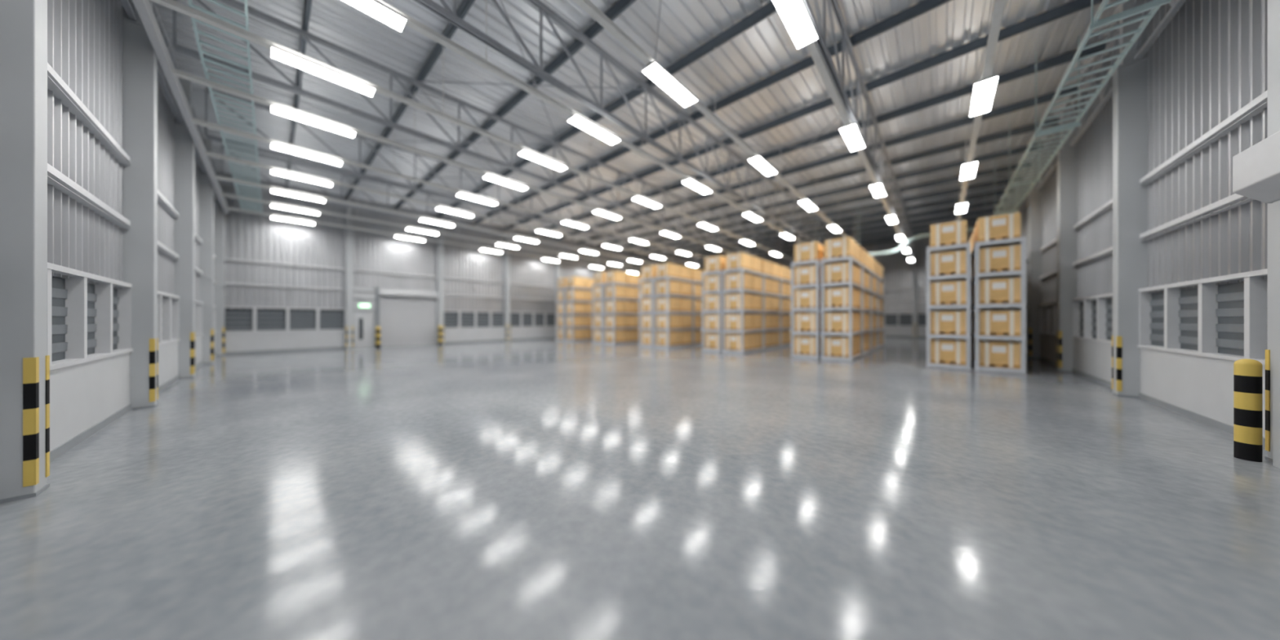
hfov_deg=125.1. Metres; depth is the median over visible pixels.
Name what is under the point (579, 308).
carton
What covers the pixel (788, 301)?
carton
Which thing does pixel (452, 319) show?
window
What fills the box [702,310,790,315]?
shelf
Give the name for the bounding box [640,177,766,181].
rod
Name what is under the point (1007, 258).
carton
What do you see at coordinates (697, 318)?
carton
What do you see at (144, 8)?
tie beam
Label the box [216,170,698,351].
wall
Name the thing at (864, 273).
carton
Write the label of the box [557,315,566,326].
carton
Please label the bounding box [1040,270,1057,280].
wall rail
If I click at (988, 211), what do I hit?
purlin
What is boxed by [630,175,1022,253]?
purlin
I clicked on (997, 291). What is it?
carton
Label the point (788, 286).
carton
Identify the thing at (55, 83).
wall rail
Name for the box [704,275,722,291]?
carton
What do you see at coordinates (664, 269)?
carton
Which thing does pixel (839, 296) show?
carton
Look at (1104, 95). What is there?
girder
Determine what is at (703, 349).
shelf
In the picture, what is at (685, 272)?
carton
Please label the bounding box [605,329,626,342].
carton
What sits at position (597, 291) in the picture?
carton
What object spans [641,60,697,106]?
ceiling light
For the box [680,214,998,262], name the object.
purlin
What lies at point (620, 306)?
carton
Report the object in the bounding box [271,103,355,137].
ceiling light
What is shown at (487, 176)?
ceiling light
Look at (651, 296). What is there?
shelf
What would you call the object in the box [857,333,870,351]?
carton
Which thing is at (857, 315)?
carton
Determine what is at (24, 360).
column
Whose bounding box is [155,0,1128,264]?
ceiling
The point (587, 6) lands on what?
rail
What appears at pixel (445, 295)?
wall rail
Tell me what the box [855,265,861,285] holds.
carton
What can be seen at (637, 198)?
ceiling light
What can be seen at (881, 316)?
carton
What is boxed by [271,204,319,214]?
ceiling light
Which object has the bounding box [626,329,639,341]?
carton
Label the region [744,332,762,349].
carton
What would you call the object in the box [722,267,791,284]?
shelf
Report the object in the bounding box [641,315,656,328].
carton
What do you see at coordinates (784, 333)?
carton
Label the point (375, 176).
rod
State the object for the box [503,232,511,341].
column
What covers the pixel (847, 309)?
shelf
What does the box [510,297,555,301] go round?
wall rail
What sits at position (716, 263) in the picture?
carton
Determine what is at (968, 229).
pipe
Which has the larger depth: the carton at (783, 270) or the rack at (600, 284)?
the rack at (600, 284)
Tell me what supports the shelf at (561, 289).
attached to the rack at (562, 288)
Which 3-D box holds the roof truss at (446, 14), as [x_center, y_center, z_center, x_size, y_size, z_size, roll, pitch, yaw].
[8.305,-6.474,18.853,0.106,2.318,41.715,0,0,42]
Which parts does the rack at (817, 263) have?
upright frame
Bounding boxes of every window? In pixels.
[47,262,133,370]
[157,290,180,345]
[195,300,203,337]
[213,305,216,333]
[224,306,345,332]
[444,310,505,328]
[510,311,555,327]
[560,315,596,315]
[875,312,912,326]
[917,312,926,326]
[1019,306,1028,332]
[1039,302,1057,336]
[1071,293,1112,343]
[1137,268,1267,364]
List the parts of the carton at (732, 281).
printed panel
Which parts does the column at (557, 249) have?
head plate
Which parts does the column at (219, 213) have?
head plate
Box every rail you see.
[47,62,130,166]
[47,163,130,229]
[157,189,178,218]
[157,240,178,260]
[173,68,734,253]
[192,117,706,257]
[195,232,202,244]
[195,266,202,275]
[204,151,704,266]
[214,168,657,264]
[221,182,655,268]
[224,257,345,271]
[224,282,345,291]
[226,206,641,273]
[353,269,437,278]
[377,0,814,243]
[444,276,505,284]
[444,293,505,298]
[510,282,556,288]
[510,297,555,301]
[572,0,875,259]
[805,40,915,266]
[884,288,912,291]
[884,301,912,302]
[953,0,1006,222]
[1040,237,1057,253]
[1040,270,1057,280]
[1072,199,1112,231]
[1072,246,1112,267]
[1139,89,1267,186]
[1139,193,1254,241]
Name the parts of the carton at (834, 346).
printed panel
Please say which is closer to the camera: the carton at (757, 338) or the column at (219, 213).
the column at (219, 213)
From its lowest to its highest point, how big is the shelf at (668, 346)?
0.130 m
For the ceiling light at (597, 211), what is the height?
0.085 m
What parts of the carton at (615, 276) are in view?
printed panel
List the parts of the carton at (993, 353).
printed panel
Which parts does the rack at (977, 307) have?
upright frame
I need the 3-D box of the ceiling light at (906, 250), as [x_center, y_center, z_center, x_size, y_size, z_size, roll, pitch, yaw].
[19.262,-5.043,24.030,0.350,0.085,1.520,0,0,42]
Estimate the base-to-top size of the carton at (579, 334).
0.806 m
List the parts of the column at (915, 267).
head plate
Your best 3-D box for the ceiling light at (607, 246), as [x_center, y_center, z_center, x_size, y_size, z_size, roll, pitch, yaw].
[-1.917,-5.043,22.930,0.350,0.085,1.520,0,0,42]
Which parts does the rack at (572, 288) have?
upright frame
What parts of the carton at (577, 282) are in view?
printed panel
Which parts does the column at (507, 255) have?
head plate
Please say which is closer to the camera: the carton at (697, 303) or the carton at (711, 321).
the carton at (711, 321)
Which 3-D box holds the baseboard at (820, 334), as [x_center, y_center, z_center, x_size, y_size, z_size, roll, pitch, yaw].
[18.938,1.593,37.601,28.900,0.115,0.018,0,0,42]
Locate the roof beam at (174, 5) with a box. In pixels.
[150,0,794,261]
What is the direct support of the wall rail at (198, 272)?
attached to the wall at (85, 37)
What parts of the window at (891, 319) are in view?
backing panel, backing panel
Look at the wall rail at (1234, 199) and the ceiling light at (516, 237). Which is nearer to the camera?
the wall rail at (1234, 199)
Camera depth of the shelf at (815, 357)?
14.27 m
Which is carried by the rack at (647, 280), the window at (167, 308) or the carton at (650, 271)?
the carton at (650, 271)
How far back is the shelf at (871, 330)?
13.85 m
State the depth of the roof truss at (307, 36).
9.80 m
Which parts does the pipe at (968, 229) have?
rail, rail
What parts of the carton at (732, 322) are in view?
printed panel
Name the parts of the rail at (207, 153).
hanger rod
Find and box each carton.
[557,277,566,288]
[557,290,566,301]
[557,303,566,313]
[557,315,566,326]
[557,328,575,338]
[566,276,586,288]
[566,289,586,300]
[566,302,586,313]
[566,315,586,326]
[566,328,586,339]
[585,328,598,338]
[586,278,598,288]
[586,290,598,301]
[586,303,594,313]
[586,315,594,326]
[594,271,605,284]
[594,286,605,298]
[594,301,605,312]
[594,315,605,327]
[594,329,606,341]
[605,270,626,283]
[605,285,626,297]
[605,300,626,312]
[605,315,626,327]
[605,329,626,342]
[626,272,639,284]
[626,286,639,298]
[626,301,639,312]
[626,315,639,327]
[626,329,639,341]
[640,297,656,311]
[641,265,656,279]
[641,281,656,295]
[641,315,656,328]
[641,330,662,344]
[656,262,679,278]
[656,280,679,294]
[656,297,679,311]
[656,315,679,328]
[656,331,680,346]
[675,330,691,344]
[680,265,691,279]
[680,281,692,295]
[680,298,692,311]
[680,315,692,328]
[689,330,702,343]
[691,267,702,281]
[691,299,702,311]
[693,284,702,297]
[693,315,702,327]
[694,329,712,342]
[704,255,725,271]
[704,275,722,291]
[704,294,722,310]
[704,314,722,329]
[704,332,731,349]
[724,252,752,270]
[724,272,752,289]
[724,293,752,310]
[724,313,752,329]
[724,333,752,350]
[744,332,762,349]
[750,332,771,346]
[751,294,762,310]
[752,255,762,273]
[752,275,762,291]
[752,314,762,329]
[757,331,779,346]
[761,296,771,311]
[762,259,771,275]
[764,278,771,293]
[764,314,771,328]
[769,330,786,344]
[771,262,779,277]
[771,280,779,294]
[771,297,779,311]
[771,315,779,328]
[779,265,787,279]
[782,282,786,295]
[782,298,786,311]
[782,315,786,328]
[782,330,791,343]
[786,267,791,280]
[786,283,791,296]
[786,299,791,311]
[786,315,791,328]
[794,241,824,262]
[794,265,821,284]
[794,288,821,307]
[794,312,821,331]
[794,334,821,355]
[824,236,855,258]
[824,262,855,283]
[824,287,855,307]
[824,312,855,332]
[824,335,855,357]
[831,335,860,355]
[853,334,865,351]
[855,242,860,262]
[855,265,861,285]
[855,288,860,308]
[855,313,860,331]
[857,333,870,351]
[860,247,866,266]
[863,271,866,288]
[863,292,865,308]
[863,313,865,330]
[863,333,874,347]
[865,293,870,309]
[865,313,869,330]
[866,252,870,269]
[866,272,869,288]
[866,332,876,346]
[870,255,873,271]
[873,258,876,274]
[873,277,877,293]
[873,295,876,311]
[873,314,876,328]
[876,262,879,276]
[880,265,882,278]
[880,281,882,294]
[880,297,882,311]
[880,315,883,328]
[880,331,882,344]
[930,219,966,247]
[930,250,966,275]
[930,280,966,305]
[930,311,966,334]
[930,337,963,339]
[930,338,966,364]
[970,233,973,252]
[973,227,975,247]
[973,256,974,275]
[973,284,1003,305]
[973,311,1003,333]
[973,338,1013,360]
[975,212,1020,241]
[979,244,1020,272]
[979,277,1020,303]
[979,310,1020,336]
[979,340,1020,368]
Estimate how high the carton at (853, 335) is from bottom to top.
0.806 m
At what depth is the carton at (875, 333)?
18.71 m
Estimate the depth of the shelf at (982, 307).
10.69 m
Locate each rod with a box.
[375,176,484,178]
[382,144,453,194]
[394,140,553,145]
[417,86,500,175]
[419,80,644,89]
[499,0,559,144]
[537,217,621,218]
[580,200,674,202]
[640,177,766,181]
[651,0,661,88]
[692,147,723,202]
[727,144,879,149]
[771,94,862,180]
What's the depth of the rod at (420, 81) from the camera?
9.72 m
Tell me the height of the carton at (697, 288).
0.806 m
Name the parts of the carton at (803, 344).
printed panel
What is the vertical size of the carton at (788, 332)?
0.806 m
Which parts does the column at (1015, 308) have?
head plate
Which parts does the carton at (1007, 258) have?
printed panel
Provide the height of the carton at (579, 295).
0.806 m
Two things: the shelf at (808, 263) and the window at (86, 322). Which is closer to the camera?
the window at (86, 322)
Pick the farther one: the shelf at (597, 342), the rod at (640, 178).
the shelf at (597, 342)
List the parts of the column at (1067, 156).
head plate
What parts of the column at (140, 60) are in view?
head plate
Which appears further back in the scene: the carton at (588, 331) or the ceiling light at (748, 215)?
the carton at (588, 331)
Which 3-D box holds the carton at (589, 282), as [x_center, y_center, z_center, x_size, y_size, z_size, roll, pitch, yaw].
[-4.181,-2.943,27.148,0.920,0.806,1.215,0,0,42]
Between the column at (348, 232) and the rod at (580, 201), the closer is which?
the column at (348, 232)
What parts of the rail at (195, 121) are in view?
hanger rod, hanger rod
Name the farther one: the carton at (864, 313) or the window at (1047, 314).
the carton at (864, 313)
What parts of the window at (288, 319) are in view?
backing panel, backing panel, sill, backing panel, backing panel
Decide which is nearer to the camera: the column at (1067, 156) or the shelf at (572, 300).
the column at (1067, 156)
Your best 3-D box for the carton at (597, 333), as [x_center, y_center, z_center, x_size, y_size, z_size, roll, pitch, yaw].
[-2.541,1.107,23.987,0.920,0.806,1.215,0,0,42]
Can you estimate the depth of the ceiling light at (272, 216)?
16.76 m
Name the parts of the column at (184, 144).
head plate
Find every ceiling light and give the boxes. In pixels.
[271,44,375,96]
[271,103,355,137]
[271,142,342,165]
[271,168,333,186]
[271,188,324,202]
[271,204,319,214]
[271,215,315,225]
[342,0,407,31]
[395,235,425,241]
[405,227,438,235]
[419,217,454,226]
[435,206,474,217]
[456,192,497,204]
[480,248,502,253]
[483,173,528,190]
[495,243,519,248]
[513,236,538,243]
[518,148,567,170]
[535,229,561,236]
[542,257,559,262]
[559,253,577,257]
[561,220,588,228]
[567,113,620,144]
[579,249,598,253]
[592,209,621,219]
[602,244,622,249]
[626,258,642,262]
[628,238,648,244]
[631,195,661,208]
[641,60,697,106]
[649,255,665,258]
[660,231,680,237]
[675,250,691,255]
[681,177,711,194]
[697,222,717,230]
[705,245,720,250]
[739,240,755,245]
[742,212,762,221]
[747,155,777,175]
[769,251,781,256]
[772,0,817,48]
[780,232,795,239]
[798,199,817,210]
[827,224,841,232]
[839,122,865,151]
[869,182,885,197]
[885,214,897,223]
[895,234,905,240]
[902,248,910,252]
[955,202,967,213]
[960,160,977,180]
[969,74,998,116]
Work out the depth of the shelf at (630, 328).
22.90 m
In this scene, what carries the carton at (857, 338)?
on the rack at (850, 259)
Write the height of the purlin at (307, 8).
0.240 m
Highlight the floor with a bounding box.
[0,334,1279,639]
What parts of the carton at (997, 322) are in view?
printed panel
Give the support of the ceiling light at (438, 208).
attached to the rail at (207, 153)
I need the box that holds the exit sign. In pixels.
[358,303,370,307]
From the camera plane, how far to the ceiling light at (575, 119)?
8.72 m
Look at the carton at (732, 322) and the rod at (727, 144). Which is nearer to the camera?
the rod at (727, 144)
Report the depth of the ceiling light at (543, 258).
27.81 m
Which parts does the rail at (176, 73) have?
hanger rod, hanger rod, hanger rod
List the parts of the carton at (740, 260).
printed panel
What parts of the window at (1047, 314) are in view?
sill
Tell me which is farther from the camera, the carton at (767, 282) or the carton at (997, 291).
the carton at (767, 282)
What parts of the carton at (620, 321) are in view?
printed panel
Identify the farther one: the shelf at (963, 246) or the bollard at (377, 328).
the bollard at (377, 328)
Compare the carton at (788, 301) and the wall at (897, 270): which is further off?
the wall at (897, 270)
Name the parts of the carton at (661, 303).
printed panel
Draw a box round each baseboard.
[49,352,216,462]
[224,337,555,354]
[819,333,926,337]
[1026,351,1265,447]
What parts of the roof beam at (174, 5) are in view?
hanger rod, hanger rod, hanger rod, hanger rod, hanger rod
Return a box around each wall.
[47,0,215,451]
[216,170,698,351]
[698,231,973,336]
[998,0,1267,437]
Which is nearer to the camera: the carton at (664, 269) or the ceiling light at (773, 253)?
the carton at (664, 269)
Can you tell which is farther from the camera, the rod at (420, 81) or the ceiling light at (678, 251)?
the ceiling light at (678, 251)
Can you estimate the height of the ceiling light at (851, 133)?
0.085 m
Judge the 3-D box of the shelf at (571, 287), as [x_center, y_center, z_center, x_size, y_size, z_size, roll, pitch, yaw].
[-1.940,-2.475,29.652,1.100,0.130,10.710,0,0,42]
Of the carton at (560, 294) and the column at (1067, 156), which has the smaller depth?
the column at (1067, 156)
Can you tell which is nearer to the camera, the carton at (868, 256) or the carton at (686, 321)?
the carton at (868, 256)
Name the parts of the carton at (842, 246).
printed panel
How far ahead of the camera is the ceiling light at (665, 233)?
19.49 m
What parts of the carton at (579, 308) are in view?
printed panel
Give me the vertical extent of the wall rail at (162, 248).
0.150 m
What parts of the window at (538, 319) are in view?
backing panel, backing panel, sill, backing panel, backing panel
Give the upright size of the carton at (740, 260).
0.806 m
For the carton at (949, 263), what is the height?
0.806 m
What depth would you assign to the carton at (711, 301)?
17.45 m
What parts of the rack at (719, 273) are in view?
upright frame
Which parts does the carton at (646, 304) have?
printed panel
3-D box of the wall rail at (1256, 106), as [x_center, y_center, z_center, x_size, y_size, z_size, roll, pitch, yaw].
[9.130,-2.895,5.356,0.105,0.150,4.420,0,0,42]
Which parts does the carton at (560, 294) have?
printed panel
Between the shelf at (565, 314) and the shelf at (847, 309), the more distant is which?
the shelf at (565, 314)
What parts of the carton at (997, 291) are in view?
printed panel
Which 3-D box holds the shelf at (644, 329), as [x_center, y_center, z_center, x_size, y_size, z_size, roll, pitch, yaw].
[3.914,0.565,24.377,1.100,0.130,10.710,0,0,42]
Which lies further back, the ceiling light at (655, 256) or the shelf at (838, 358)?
the ceiling light at (655, 256)
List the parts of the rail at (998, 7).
hanger rod, hanger rod, hanger rod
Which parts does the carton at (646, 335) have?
printed panel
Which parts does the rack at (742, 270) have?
upright frame, upright frame, upright frame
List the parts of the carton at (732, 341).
printed panel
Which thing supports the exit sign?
attached to the wall panel
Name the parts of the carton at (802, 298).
printed panel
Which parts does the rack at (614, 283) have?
upright frame, upright frame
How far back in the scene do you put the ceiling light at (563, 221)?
17.48 m
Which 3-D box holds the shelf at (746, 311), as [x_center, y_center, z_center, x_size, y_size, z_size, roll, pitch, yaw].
[8.178,-0.455,20.535,1.100,0.130,10.710,0,0,42]
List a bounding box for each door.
[353,309,375,348]
[375,287,438,346]
[1232,130,1279,468]
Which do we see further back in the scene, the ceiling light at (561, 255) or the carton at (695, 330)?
the ceiling light at (561, 255)
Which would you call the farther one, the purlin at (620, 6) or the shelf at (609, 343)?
the shelf at (609, 343)
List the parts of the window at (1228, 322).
backing panel, backing panel, sill, backing panel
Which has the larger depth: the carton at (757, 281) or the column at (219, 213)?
the carton at (757, 281)
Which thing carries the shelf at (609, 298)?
attached to the rack at (614, 283)
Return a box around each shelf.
[555,287,569,290]
[555,300,590,303]
[555,313,612,315]
[564,286,594,291]
[564,299,594,303]
[564,313,639,315]
[564,326,594,328]
[564,338,594,341]
[591,283,607,287]
[591,297,638,302]
[591,312,638,315]
[591,341,605,343]
[603,282,639,288]
[603,297,639,302]
[603,312,696,315]
[603,326,639,329]
[603,340,639,344]
[638,277,660,282]
[638,294,665,298]
[638,311,701,315]
[638,328,653,330]
[638,343,656,346]
[653,275,702,284]
[653,293,702,300]
[653,311,745,314]
[653,327,702,330]
[653,342,705,348]
[702,270,728,275]
[702,289,733,294]
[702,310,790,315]
[702,328,722,332]
[702,348,722,351]
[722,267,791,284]
[722,288,791,299]
[722,309,807,314]
[722,327,791,333]
[722,342,791,353]
[791,259,826,266]
[791,283,827,289]
[791,307,856,313]
[791,331,821,334]
[791,354,821,359]
[821,255,884,282]
[821,281,884,297]
[821,306,884,314]
[821,328,884,335]
[821,343,884,361]
[926,242,970,253]
[926,273,970,282]
[926,304,970,311]
[926,333,970,338]
[926,363,970,369]
[965,302,1026,311]
[965,331,1026,340]
[970,236,1026,257]
[970,269,1026,285]
[970,359,1026,373]
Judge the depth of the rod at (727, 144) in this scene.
13.57 m
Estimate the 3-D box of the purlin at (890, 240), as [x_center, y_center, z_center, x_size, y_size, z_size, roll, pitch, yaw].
[19.010,-7.762,37.605,28.600,0.240,0.085,0,0,42]
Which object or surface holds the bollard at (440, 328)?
on the floor
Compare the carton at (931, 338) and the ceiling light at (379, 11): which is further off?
the carton at (931, 338)
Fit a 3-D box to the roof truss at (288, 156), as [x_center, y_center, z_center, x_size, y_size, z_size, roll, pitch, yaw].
[1.262,-6.474,25.198,0.106,2.318,41.715,0,0,42]
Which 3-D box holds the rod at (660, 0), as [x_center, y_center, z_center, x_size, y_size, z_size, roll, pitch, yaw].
[0.463,-6.854,6.609,0.036,0.130,6.550,0,0,-2]
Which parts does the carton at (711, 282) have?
printed panel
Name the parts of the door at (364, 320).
vision panel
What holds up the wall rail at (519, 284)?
attached to the wall at (247, 236)
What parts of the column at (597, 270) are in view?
head plate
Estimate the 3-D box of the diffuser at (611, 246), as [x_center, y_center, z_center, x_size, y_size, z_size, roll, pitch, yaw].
[-1.917,-5.003,22.930,0.336,0.005,1.500,0,0,42]
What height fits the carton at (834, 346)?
0.806 m
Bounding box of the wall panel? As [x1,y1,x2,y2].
[353,286,437,311]
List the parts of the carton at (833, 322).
printed panel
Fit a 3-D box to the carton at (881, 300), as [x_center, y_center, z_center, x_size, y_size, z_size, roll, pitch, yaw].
[14.635,-0.923,20.912,0.920,0.806,1.215,0,0,42]
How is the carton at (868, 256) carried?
on the rack at (850, 259)
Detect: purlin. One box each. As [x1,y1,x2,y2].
[285,0,311,189]
[345,0,475,199]
[395,0,636,209]
[437,0,777,217]
[473,0,951,224]
[505,0,1102,230]
[532,43,1106,235]
[556,85,1077,239]
[577,117,1057,243]
[596,142,1043,247]
[613,160,1031,250]
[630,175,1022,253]
[644,187,1014,256]
[661,198,1008,257]
[668,207,1002,260]
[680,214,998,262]
[690,223,976,263]
[700,231,973,265]
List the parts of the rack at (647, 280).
upright frame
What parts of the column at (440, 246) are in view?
head plate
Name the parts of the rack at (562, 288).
upright frame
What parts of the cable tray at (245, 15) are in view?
rail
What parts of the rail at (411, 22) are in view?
hanger rod, hanger rod, hanger rod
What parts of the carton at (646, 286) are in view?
printed panel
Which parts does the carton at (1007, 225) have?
printed panel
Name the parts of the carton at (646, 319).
printed panel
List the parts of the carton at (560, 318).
printed panel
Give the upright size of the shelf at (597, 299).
0.130 m
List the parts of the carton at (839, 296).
printed panel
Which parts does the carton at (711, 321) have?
printed panel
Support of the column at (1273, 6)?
on the floor
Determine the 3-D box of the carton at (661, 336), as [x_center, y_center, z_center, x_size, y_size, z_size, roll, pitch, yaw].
[1.722,1.107,20.136,0.920,0.806,1.215,0,0,42]
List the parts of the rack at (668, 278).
upright frame, upright frame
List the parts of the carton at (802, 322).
printed panel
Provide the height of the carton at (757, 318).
0.806 m
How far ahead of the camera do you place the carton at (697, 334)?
21.73 m
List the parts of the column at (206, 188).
head plate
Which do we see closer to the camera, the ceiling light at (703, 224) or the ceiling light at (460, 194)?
the ceiling light at (460, 194)
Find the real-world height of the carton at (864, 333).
0.806 m
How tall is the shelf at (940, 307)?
0.130 m
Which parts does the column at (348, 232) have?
head plate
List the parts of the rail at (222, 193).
hanger rod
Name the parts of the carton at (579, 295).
printed panel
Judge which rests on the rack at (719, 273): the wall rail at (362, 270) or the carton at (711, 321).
the carton at (711, 321)
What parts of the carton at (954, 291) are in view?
printed panel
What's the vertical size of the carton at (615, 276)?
0.806 m
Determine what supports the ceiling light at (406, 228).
attached to the rail at (222, 193)
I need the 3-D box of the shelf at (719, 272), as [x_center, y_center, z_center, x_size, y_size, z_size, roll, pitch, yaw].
[7.287,-2.475,21.338,1.100,0.130,10.710,0,0,42]
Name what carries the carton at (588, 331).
on the rack at (572, 288)
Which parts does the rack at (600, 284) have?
upright frame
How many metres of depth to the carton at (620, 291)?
22.81 m
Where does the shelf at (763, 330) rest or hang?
attached to the rack at (742, 270)
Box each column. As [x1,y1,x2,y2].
[0,0,49,503]
[122,0,158,409]
[173,78,195,378]
[198,137,213,364]
[213,173,225,355]
[344,200,353,349]
[436,218,444,344]
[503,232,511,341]
[555,243,561,328]
[595,251,601,315]
[629,257,633,271]
[912,246,917,337]
[1012,191,1022,342]
[1028,158,1043,359]
[1056,105,1077,372]
[1111,0,1147,397]
[1265,0,1279,462]
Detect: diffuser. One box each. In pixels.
[480,249,502,253]
[602,245,620,249]
[706,246,719,250]
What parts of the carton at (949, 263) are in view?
printed panel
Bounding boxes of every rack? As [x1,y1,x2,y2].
[555,287,612,341]
[564,286,639,342]
[591,283,638,343]
[603,281,698,344]
[638,277,701,347]
[653,275,745,348]
[702,270,790,351]
[721,267,807,353]
[790,259,856,359]
[821,255,884,361]
[925,242,970,369]
[965,236,1026,373]
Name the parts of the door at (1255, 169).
guide rail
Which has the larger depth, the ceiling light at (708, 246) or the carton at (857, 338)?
the ceiling light at (708, 246)
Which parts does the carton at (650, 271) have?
printed panel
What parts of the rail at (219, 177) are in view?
hanger rod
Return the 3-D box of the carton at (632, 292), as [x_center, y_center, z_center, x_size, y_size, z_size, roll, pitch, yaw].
[-0.808,-1.933,24.122,0.920,0.806,1.215,0,0,42]
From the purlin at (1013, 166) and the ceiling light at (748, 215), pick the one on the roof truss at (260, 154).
the purlin at (1013, 166)
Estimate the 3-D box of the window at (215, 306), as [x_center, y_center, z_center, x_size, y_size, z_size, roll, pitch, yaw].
[-18.212,-0.040,14.013,4.280,1.240,0.160,0,0,42]
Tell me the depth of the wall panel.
19.86 m
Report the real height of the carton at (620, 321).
0.806 m
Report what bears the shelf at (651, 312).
attached to the rack at (647, 280)
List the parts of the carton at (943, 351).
printed panel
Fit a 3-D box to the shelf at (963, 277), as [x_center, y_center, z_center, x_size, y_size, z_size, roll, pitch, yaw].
[14.033,-1.465,15.260,1.100,0.130,10.710,0,0,42]
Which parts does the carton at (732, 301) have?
printed panel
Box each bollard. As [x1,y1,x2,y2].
[375,326,380,347]
[438,325,442,344]
[1233,358,1262,462]
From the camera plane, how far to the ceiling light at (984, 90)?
7.39 m
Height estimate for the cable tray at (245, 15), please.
1.377 m
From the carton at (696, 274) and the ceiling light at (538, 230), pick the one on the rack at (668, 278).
the carton at (696, 274)
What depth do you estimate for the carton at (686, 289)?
20.73 m
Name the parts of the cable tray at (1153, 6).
rail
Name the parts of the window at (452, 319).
backing panel, backing panel, sill, backing panel, backing panel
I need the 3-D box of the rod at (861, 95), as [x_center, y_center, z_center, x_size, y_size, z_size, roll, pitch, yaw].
[6.782,-7.043,13.622,0.036,0.130,6.550,0,0,-2]
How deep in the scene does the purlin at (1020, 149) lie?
18.03 m
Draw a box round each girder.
[120,0,217,201]
[1006,0,1186,214]
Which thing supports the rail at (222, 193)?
hanging from the purlin at (971, 220)
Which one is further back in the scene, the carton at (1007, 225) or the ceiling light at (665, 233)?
the ceiling light at (665, 233)
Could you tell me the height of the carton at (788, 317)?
0.806 m
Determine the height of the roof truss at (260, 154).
2.318 m
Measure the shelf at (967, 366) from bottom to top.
0.130 m
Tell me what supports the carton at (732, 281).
on the rack at (742, 270)
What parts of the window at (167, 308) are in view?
sill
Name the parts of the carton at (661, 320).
printed panel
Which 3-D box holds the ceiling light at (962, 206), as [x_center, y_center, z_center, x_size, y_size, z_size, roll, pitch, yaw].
[14.427,-5.043,14.931,0.350,0.085,1.520,0,0,42]
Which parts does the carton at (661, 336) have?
printed panel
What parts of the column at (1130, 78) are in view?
head plate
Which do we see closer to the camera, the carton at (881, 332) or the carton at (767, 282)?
the carton at (767, 282)
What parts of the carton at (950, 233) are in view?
printed panel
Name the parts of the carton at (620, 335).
printed panel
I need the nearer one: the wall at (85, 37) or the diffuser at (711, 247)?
the wall at (85, 37)
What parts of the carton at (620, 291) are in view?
printed panel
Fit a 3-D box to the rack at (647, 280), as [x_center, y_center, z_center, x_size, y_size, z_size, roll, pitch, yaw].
[3.919,-0.450,24.390,1.130,4.200,10.735,0,0,42]
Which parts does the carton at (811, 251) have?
printed panel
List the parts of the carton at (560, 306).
printed panel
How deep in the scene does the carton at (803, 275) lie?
14.44 m
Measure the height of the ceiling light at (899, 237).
0.085 m
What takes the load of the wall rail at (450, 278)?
attached to the wall at (247, 236)
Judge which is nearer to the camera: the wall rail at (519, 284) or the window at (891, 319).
the wall rail at (519, 284)
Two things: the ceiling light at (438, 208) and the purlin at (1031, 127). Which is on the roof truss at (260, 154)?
the purlin at (1031, 127)
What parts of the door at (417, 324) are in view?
guide rail, guide rail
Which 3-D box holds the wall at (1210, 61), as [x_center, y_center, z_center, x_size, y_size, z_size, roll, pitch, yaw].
[15.538,-3.250,12.300,0.320,9.800,42.938,0,0,42]
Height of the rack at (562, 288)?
4.200 m
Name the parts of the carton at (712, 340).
printed panel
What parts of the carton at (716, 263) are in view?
printed panel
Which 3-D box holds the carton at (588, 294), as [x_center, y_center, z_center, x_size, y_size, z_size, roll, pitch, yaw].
[-4.188,-1.933,27.174,0.920,0.806,1.215,0,0,42]
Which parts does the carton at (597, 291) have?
printed panel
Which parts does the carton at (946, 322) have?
printed panel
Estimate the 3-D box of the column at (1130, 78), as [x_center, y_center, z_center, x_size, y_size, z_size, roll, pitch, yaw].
[10.607,-2.600,7.201,0.420,8.500,0.360,0,0,42]
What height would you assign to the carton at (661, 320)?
0.806 m
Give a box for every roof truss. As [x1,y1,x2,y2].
[172,0,794,267]
[204,86,764,262]
[221,144,704,270]
[413,0,844,243]
[803,0,915,262]
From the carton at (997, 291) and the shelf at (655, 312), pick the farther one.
the shelf at (655, 312)
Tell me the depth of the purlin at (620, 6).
9.63 m
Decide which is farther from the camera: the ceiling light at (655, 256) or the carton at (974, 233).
the ceiling light at (655, 256)
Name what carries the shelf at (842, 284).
attached to the rack at (850, 259)
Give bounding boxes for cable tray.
[187,0,262,212]
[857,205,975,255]
[984,0,1171,217]
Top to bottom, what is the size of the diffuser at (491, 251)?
0.005 m
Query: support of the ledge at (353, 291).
attached to the wall at (247, 236)
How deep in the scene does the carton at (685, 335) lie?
20.74 m
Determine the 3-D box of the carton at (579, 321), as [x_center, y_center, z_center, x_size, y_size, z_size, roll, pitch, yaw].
[-5.031,0.097,26.230,0.920,0.806,1.215,0,0,42]
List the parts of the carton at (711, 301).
printed panel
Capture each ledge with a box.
[353,290,376,293]
[353,298,376,300]
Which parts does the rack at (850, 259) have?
upright frame, upright frame, upright frame, upright frame, upright frame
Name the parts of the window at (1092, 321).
backing panel, sill, backing panel, backing panel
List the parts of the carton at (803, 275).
printed panel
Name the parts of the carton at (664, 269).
printed panel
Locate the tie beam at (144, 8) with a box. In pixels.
[132,0,228,213]
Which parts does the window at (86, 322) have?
backing panel, backing panel, sill, backing panel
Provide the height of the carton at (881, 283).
0.806 m
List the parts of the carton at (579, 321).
printed panel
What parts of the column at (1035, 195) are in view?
head plate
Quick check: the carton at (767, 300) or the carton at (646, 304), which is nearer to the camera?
the carton at (767, 300)
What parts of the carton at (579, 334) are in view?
printed panel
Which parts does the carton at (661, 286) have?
printed panel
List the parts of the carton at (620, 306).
printed panel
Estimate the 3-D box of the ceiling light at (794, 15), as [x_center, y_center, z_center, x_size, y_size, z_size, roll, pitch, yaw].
[2.534,-5.043,5.465,0.350,0.085,1.520,0,0,42]
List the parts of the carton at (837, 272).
printed panel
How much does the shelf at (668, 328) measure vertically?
0.130 m

